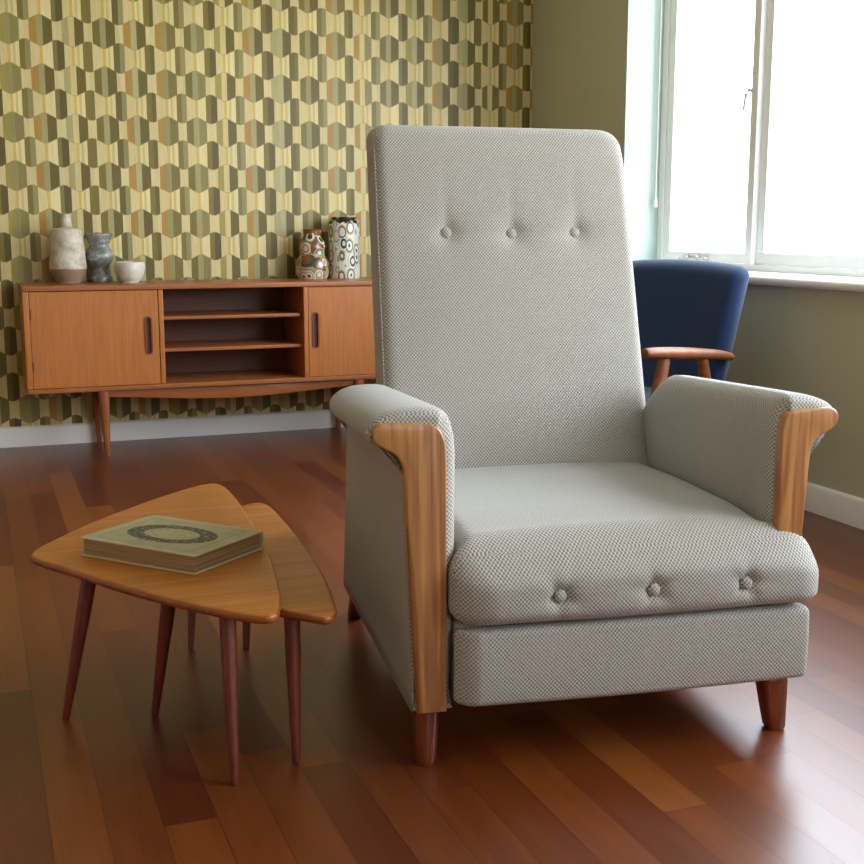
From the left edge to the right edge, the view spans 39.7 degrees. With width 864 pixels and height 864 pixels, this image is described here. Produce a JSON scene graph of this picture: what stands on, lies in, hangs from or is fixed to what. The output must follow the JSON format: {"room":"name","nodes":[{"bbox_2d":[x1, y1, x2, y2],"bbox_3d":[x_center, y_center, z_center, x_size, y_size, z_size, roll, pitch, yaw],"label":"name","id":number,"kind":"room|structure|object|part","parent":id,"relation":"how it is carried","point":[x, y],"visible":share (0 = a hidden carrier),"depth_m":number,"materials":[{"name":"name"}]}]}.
{"room":"living room","nodes":[
{"label":"living room","id":0,"kind":"room"},
{"bbox_2d":[0,0,532,426],"bbox_3d":[-1.914,-1.235,5.368,5.155,2.620,0.120,-4,10,-21],"label":"wall","id":1,"kind":"structure","parent":0,"point":[204,136],"depth_m":5.63,"materials":[{"name":"paper"}]},
{"bbox_2d":[0,409,343,447],"bbox_3d":[-1.843,0.018,5.536,5.055,0.093,0.016,-4,10,-21],"label":"baseboard","id":2,"kind":"structure","parent":1,"relation":"attached to","point":[56,434],"depth_m":5.75,"materials":[{"name":"white paint"}]},
{"bbox_2d":[0,427,863,863],"bbox_3d":[-0.477,0.697,2.031,5.255,0.060,7.860,-4,10,-21],"label":"floor","id":3,"kind":"structure","parent":0,"point":[692,775],"depth_m":2.37,"materials":[{"name":"brown wood"}]},
{"bbox_2d":[31,484,280,785],"bbox_3d":[-0.612,0.399,2.620,0.483,0.332,1.136,-2,10,-14],"label":"side table","id":4,"kind":"object","parent":3,"relation":"on","point":[245,589],"visible":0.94,"depth_m":2.36,"materials":[{"name":"brown wood"}]},
{"bbox_3d":[-0.723,0.433,2.462,0.091,0.317,0.031,-6,11,-32],"label":"leg","id":5,"kind":"part","parent":4,"relation":"part of","materials":[{"name":"brown wood"}]},
{"bbox_2d":[80,515,263,575],"bbox_3d":[-0.539,0.231,2.496,0.300,0.040,0.228,5,11,28],"label":"book","id":6,"kind":"object","parent":4,"relation":"on","point":[190,547],"visible":1,"depth_m":2.44,"materials":[{"name":"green paper"}]},
{"bbox_3d":[-0.577,0.357,2.900,0.032,0.319,0.118,0,10,-2],"label":"leg","id":7,"kind":"part","parent":4,"relation":"part of","materials":[{"name":"brown wood"}]},
{"bbox_3d":[-0.371,0.478,2.195,0.032,0.318,0.107,-2,10,-10],"label":"leg","id":8,"kind":"part","parent":4,"relation":"part of","materials":[{"name":"brown wood"}]},
{"bbox_2d":[18,277,375,456],"bbox_3d":[-0.952,-0.326,5.593,1.806,0.752,0.389,-4,10,-21],"label":"sideboard","id":9,"kind":"object","parent":3,"relation":"on","point":[217,338],"visible":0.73,"depth_m":5.49,"materials":[{"name":"brown wood"}]},
{"bbox_3d":[-1.784,-0.415,5.257,0.025,0.416,0.385,-4,10,-21],"label":"panel","id":10,"kind":"part","parent":9,"relation":"part of","materials":[{"name":"brown wood"}]},
{"bbox_2d":[49,214,86,282],"bbox_3d":[-1.628,-0.819,5.344,0.163,0.305,0.163,-4,10,-21],"label":"bottle vase","id":11,"kind":"object","parent":9,"relation":"on","point":[67,259],"visible":1,"depth_m":5.29,"materials":[{"name":"beige ceramic"}]},
{"bbox_3d":[-1.456,-0.404,5.191,0.535,0.412,0.018,-4,10,-21],"label":"door","id":12,"kind":"part","parent":9,"relation":"part of","materials":[{"name":"brown wood"}]},
{"bbox_3d":[-1.556,-0.089,5.573,0.050,0.290,0.047,-4,10,-21],"label":"leg","id":13,"kind":"part","parent":9,"relation":"part of","materials":[{"name":"brown wood"}]},
{"bbox_2d":[85,233,113,281],"bbox_3d":[-1.506,-0.790,5.428,0.126,0.220,0.126,-4,10,-21],"label":"vase","id":14,"kind":"object","parent":9,"relation":"on","point":[99,254],"visible":0.99,"depth_m":5.39,"materials":[{"name":"grey ceramic"}]},
{"bbox_3d":[-1.440,-0.037,5.273,0.050,0.290,0.047,-4,10,-21],"label":"leg","id":15,"kind":"part","parent":9,"relation":"part of","materials":[{"name":"brown wood"}]},
{"bbox_2d":[114,261,144,282],"bbox_3d":[-1.365,-0.722,5.403,0.136,0.092,0.136,-4,10,-21],"label":"bowl","id":16,"kind":"object","parent":9,"relation":"on","point":[125,271],"visible":1,"depth_m":5.35,"materials":[{"name":"ceramic"}]},
{"bbox_3d":[-1.246,-0.425,5.264,0.034,0.168,0.014,-4,10,-21],"label":"recessed handle","id":17,"kind":"part","parent":9,"relation":"part of","materials":[{"name":"brown wood"}]},
{"bbox_3d":[-1.019,-0.498,5.742,1.756,0.416,0.010,-4,10,-21],"label":"panel","id":18,"kind":"part","parent":9,"relation":"part of","materials":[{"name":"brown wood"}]},
{"bbox_3d":[-0.952,-0.685,5.532,1.806,0.023,0.389,-4,10,-21],"label":"panel","id":19,"kind":"part","parent":9,"relation":"part of","materials":[{"name":"brown wood"}]},
{"bbox_3d":[-0.952,-0.253,5.608,1.806,0.021,0.385,-4,10,-21],"label":"panel","id":20,"kind":"part","parent":9,"relation":"part of","materials":[{"name":"brown wood"}]},
{"bbox_2d":[163,308,301,319],"bbox_3d":[-0.955,-0.549,5.566,0.632,0.016,0.343,-4,10,-21],"label":"shelf","id":21,"kind":"object","parent":9,"relation":"attached to","point":[169,313],"depth_m":5.54,"materials":[{"name":"brown wood"}]},
{"bbox_2d":[165,337,302,351],"bbox_3d":[-0.955,-0.409,5.590,0.632,0.016,0.343,-4,10,-21],"label":"shelf","id":22,"kind":"object","parent":9,"relation":"attached to","point":[172,344],"depth_m":5.55,"materials":[{"name":"brown wood"}]},
{"bbox_2d":[295,229,328,278],"bbox_3d":[-0.575,-0.855,5.752,0.163,0.237,0.163,-4,10,-21],"label":"vase","id":23,"kind":"object","parent":9,"relation":"on","point":[312,263],"visible":1,"depth_m":5.70,"materials":[{"name":"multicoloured ceramic"}]},
{"bbox_3d":[-0.538,-0.471,5.531,0.034,0.168,0.014,-4,10,-21],"label":"recessed handle","id":24,"kind":"part","parent":9,"relation":"part of","materials":[{"name":"brown wood"}]},
{"bbox_3d":[-0.463,-0.159,5.985,0.050,0.290,0.047,-4,10,-21],"label":"leg","id":25,"kind":"part","parent":9,"relation":"part of","materials":[{"name":"brown wood"}]},
{"bbox_3d":[-0.320,-0.477,5.620,0.535,0.412,0.018,-4,10,-21],"label":"door","id":26,"kind":"part","parent":9,"relation":"part of","materials":[{"name":"brown wood"}]},
{"bbox_2d":[328,217,359,278],"bbox_3d":[-0.426,-0.893,5.803,0.151,0.294,0.151,-4,10,-21],"label":"vase","id":27,"kind":"object","parent":9,"relation":"on","point":[343,232],"visible":1,"depth_m":5.74,"materials":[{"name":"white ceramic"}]},
{"bbox_3d":[-0.347,-0.108,5.685,0.050,0.290,0.047,-4,10,-21],"label":"leg","id":28,"kind":"part","parent":9,"relation":"part of","materials":[{"name":"brown wood"}]},
{"bbox_2d":[151,503,336,762],"bbox_3d":[-0.464,0.417,2.589,0.440,0.306,0.944,-4,10,-21],"label":"side table","id":29,"kind":"object","parent":3,"relation":"on","point":[305,594],"visible":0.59,"depth_m":2.42,"materials":[{"name":"brown wood"}]},
{"bbox_3d":[-0.548,0.446,2.461,0.066,0.291,0.033,-4,10,-21],"label":"leg","id":30,"kind":"part","parent":29,"relation":"part of","materials":[{"name":"brown wood"}]},
{"bbox_3d":[-0.446,0.373,2.885,0.032,0.292,0.086,1,10,6],"label":"leg","id":31,"kind":"part","parent":29,"relation":"part of","materials":[{"name":"brown wood"}]},
{"bbox_3d":[-0.263,0.477,2.277,0.031,0.292,0.082,-2,10,-9],"label":"leg","id":32,"kind":"part","parent":29,"relation":"part of","materials":[{"name":"brown wood"}]},
{"bbox_2d":[329,125,837,766],"bbox_3d":[0.237,-0.071,2.651,0.932,1.243,1.026,-2,10,-13],"label":"armchair","id":33,"kind":"object","parent":3,"relation":"on","point":[521,526],"visible":1,"depth_m":2.48,"materials":[{"name":"grey fabric"}]},
{"bbox_3d":[-0.179,0.420,3.051,0.060,0.140,0.147,-2,10,-13],"label":"leg","id":34,"kind":"part","parent":33,"relation":"part of","materials":[{"name":"red wood"}]},
{"bbox_3d":[-0.129,0.172,2.579,0.168,0.573,0.839,-2,10,-13],"label":"armrest","id":35,"kind":"part","parent":33,"relation":"part of","materials":[{"name":"grey fabric"}]},
{"bbox_3d":[-0.041,0.252,2.177,0.137,0.547,0.024,-2,10,-13],"label":"arm panel","id":36,"kind":"part","parent":33,"relation":"part of","materials":[{"name":"brown wood"}]},
{"bbox_3d":[-0.012,0.562,2.267,0.056,0.125,0.061,-2,10,-13],"label":"leg","id":37,"kind":"part","parent":33,"relation":"part of","materials":[{"name":"red wood"}]},
{"bbox_3d":[0.182,-0.270,2.929,0.661,0.943,0.402,-2,10,-13],"label":"backrest","id":38,"kind":"part","parent":33,"relation":"part of","materials":[{"name":"grey fabric"}]},
{"bbox_3d":[0.256,0.352,2.647,0.610,0.151,0.742,-2,10,-13],"label":"seat","id":39,"kind":"part","parent":33,"relation":"part of","materials":[{"name":"grey fabric"}]},
{"bbox_3d":[0.388,0.424,2.278,0.710,0.150,0.044,-2,10,-13],"label":"footrest panel","id":40,"kind":"part","parent":33,"relation":"part of","materials":[{"name":"grey fabric"}]},
{"bbox_2d":[448,462,818,624],"bbox_3d":[0.318,0.203,2.571,0.737,0.179,0.746,-2,10,-13],"label":"seat cushion","id":41,"kind":"object","parent":33,"relation":"on","point":[530,543],"depth_m":2.27,"materials":[{"name":"grey fabric"}]},
{"bbox_3d":[0.630,0.142,2.751,0.138,0.573,0.839,-2,10,-13],"label":"armrest","id":42,"kind":"part","parent":33,"relation":"part of","materials":[{"name":"grey fabric"}]},
{"bbox_3d":[0.678,0.518,2.421,0.070,0.160,0.060,-2,10,-13],"label":"leg","id":43,"kind":"part","parent":33,"relation":"part of","materials":[{"name":"red wood"}]},
{"bbox_3d":[0.724,0.222,2.350,0.121,0.547,0.024,-2,10,-13],"label":"arm panel","id":44,"kind":"part","parent":33,"relation":"part of","materials":[{"name":"brown wood"}]},
{"bbox_2d":[632,259,748,403],"bbox_3d":[0.696,-0.173,4.332,0.666,0.884,0.724,-9,13,-42],"label":"armchair","id":45,"kind":"object","parent":3,"relation":"on","point":[689,311],"visible":0.28,"depth_m":4.30,"materials":[{"name":"blue wool"},{"name":"brown teak wood"}]},
{"bbox_3d":[0.630,-0.086,4.285,0.480,0.120,0.560,-9,13,-42],"label":"seat","id":46,"kind":"part","parent":45,"relation":"part of","materials":[{"name":"blue fabric"}]},
{"bbox_3d":[0.722,0.041,3.951,0.147,0.586,0.049,-9,13,-42],"label":"arm post","id":47,"kind":"part","parent":45,"relation":"part of","materials":[{"name":"brown wood"}]},
{"bbox_3d":[0.873,-0.260,4.025,0.502,0.077,0.061,-9,13,-42],"label":"armrest","id":48,"kind":"part","parent":45,"relation":"part of","materials":[{"name":"brown wood"}]},
{"bbox_3d":[0.988,0.006,4.205,0.047,0.575,0.246,9,13,43],"label":"arm post","id":49,"kind":"part","parent":45,"relation":"part of","materials":[{"name":"brown wood"}]},
{"bbox_2d":[532,0,863,498],"bbox_3d":[1.993,-0.795,2.799,0.280,2.620,7.780,-4,10,-21],"label":"wall","id":50,"kind":"structure","parent":0,"point":[807,341],"depth_m":4.49,"materials":[{"name":"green paint"}]},
{"bbox_2d":[624,0,863,291],"bbox_3d":[1.916,-1.075,2.877,0.304,1.573,5.347,-4,10,-21],"label":"window","id":51,"kind":"structure","parent":50,"relation":"in","point":[654,232],"depth_m":5.25,"materials":[{"name":"white paint"}]},
{"bbox_2d":[653,0,661,207],"bbox_3d":[1.008,-1.638,5.294,0.018,1.269,0.018,-4,10,-21],"label":"blind cord","id":52,"kind":"object","parent":51,"relation":"hanging from","point":[655,204],"visible":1,"depth_m":5.33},
{"bbox_3d":[1.187,-1.448,5.030,0.053,1.450,0.639,-4,10,-21],"label":"sash","id":53,"kind":"part","parent":51,"relation":"part of","materials":[{"name":"white glass"}]},
{"bbox_3d":[1.254,-1.319,4.750,0.036,0.085,0.036,-4,10,-21],"label":"casement handle","id":54,"kind":"part","parent":51,"relation":"part of","materials":[{"name":"metal"}]},
{"bbox_3d":[2.057,-0.257,2.645,0.304,0.039,4.560,-4,10,-21],"label":"sill","id":55,"kind":"part","parent":51,"relation":"part of","materials":[{"name":"white paint"}]},
{"bbox_3d":[1.727,-1.211,3.647,0.047,1.450,2.269,-4,10,-21],"label":"sash","id":56,"kind":"part","parent":51,"relation":"part of","materials":[{"name":"white glass"}]},
{"bbox_2d":[804,482,863,529],"bbox_3d":[1.879,0.467,2.897,0.016,0.100,7.644,-4,10,-21],"label":"baseboard","id":57,"kind":"structure","parent":50,"relation":"attached to","point":[848,509],"depth_m":4.13,"materials":[{"name":"white paint"}]}
]}

